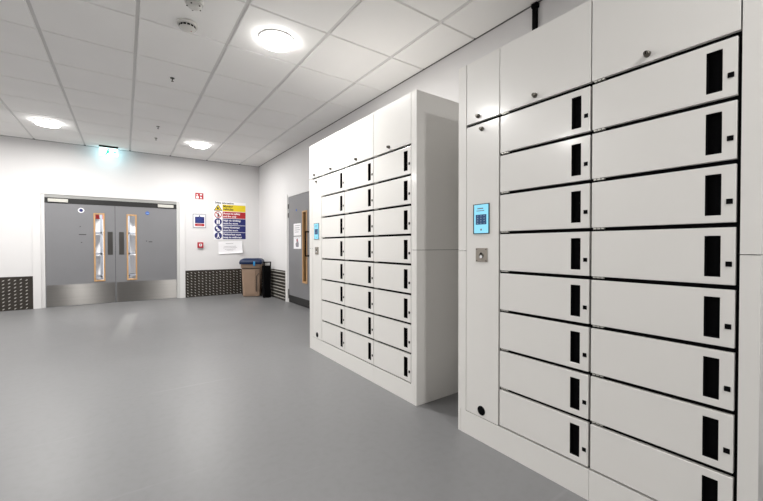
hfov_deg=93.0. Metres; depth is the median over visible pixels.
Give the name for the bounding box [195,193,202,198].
fire sign
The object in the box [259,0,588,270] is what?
wall
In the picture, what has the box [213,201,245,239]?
safety sign
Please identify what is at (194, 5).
smoke detector
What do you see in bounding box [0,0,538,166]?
ceiling
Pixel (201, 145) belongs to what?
ceiling light
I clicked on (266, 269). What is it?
waste bin
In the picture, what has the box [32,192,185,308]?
door
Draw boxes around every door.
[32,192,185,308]
[285,190,311,308]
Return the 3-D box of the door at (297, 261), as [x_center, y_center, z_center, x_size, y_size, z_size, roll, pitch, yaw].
[-1.554,-0.039,6.936,0.191,2.195,1.385,-1,1,-35]
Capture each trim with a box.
[0,276,32,310]
[2,135,255,166]
[185,269,242,297]
[259,0,541,166]
[271,269,284,300]
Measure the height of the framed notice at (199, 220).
0.315 m
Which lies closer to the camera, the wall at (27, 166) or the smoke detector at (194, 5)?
the smoke detector at (194, 5)
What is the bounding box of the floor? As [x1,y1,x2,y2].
[0,294,587,500]
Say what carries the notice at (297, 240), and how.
attached to the door at (297, 261)
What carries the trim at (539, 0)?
attached to the wall at (288, 172)
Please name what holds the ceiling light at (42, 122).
attached to the ceiling
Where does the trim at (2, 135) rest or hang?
attached to the wall at (27, 166)
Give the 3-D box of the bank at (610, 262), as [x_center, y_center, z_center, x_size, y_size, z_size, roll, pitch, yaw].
[1.260,0.002,2.002,1.024,2.239,1.314,-1,1,-35]
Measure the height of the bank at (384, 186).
2.256 m
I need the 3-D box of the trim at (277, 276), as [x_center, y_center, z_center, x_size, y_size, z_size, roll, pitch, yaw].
[-2.505,0.727,8.233,0.016,0.630,1.785,-1,1,-35]
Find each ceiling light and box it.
[33,118,60,127]
[190,142,208,148]
[258,29,293,51]
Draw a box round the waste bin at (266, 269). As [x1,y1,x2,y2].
[262,261,270,297]
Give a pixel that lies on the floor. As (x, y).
(217, 397)
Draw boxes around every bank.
[309,89,462,405]
[458,0,762,500]
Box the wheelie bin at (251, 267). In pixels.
[239,258,264,295]
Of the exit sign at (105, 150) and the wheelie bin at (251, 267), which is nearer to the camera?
the exit sign at (105, 150)
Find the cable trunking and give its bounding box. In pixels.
[531,1,539,29]
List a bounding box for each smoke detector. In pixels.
[177,18,197,32]
[184,0,203,10]
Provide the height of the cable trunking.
0.884 m
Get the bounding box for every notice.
[193,214,205,227]
[218,241,242,253]
[294,223,300,235]
[294,236,300,248]
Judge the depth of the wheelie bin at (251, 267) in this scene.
8.12 m
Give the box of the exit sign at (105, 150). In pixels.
[99,145,117,156]
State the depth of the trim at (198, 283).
8.35 m
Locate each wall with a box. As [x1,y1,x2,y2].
[0,135,258,294]
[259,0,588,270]
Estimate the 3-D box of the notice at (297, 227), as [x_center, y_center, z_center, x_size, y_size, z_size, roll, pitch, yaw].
[-1.630,-0.405,7.001,0.001,0.235,0.360,-1,1,-35]
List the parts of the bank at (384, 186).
panel, panel, control door, door, locker door, locker door, locker door, locker door, locker door, locker door, locker door, locker door, door, locker door, locker door, locker door, locker door, locker door, locker door, locker door, locker door, door, locker door, locker door, locker door, locker door, locker door, locker door, locker door, locker door, panel, panel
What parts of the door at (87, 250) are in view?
kick plate, vision frame, glass pane, push plate, push plate, vision frame, glass pane, kick plate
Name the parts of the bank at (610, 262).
panel, panel, control door, door, locker door, locker door, locker door, locker door, locker door, locker door, locker door, locker door, door, locker door, locker door, locker door, locker door, locker door, locker door, locker door, locker door, door, panel, panel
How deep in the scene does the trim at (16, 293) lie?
6.48 m
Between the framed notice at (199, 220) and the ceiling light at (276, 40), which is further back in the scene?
the framed notice at (199, 220)
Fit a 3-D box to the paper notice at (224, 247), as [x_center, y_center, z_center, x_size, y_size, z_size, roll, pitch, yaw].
[-3.555,-0.075,8.546,0.530,0.318,0.064,-1,1,-35]
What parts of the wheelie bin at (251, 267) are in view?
panel, lid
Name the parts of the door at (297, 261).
kick plate, vision frame, glass pane, pull handle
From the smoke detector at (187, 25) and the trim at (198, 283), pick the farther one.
the trim at (198, 283)

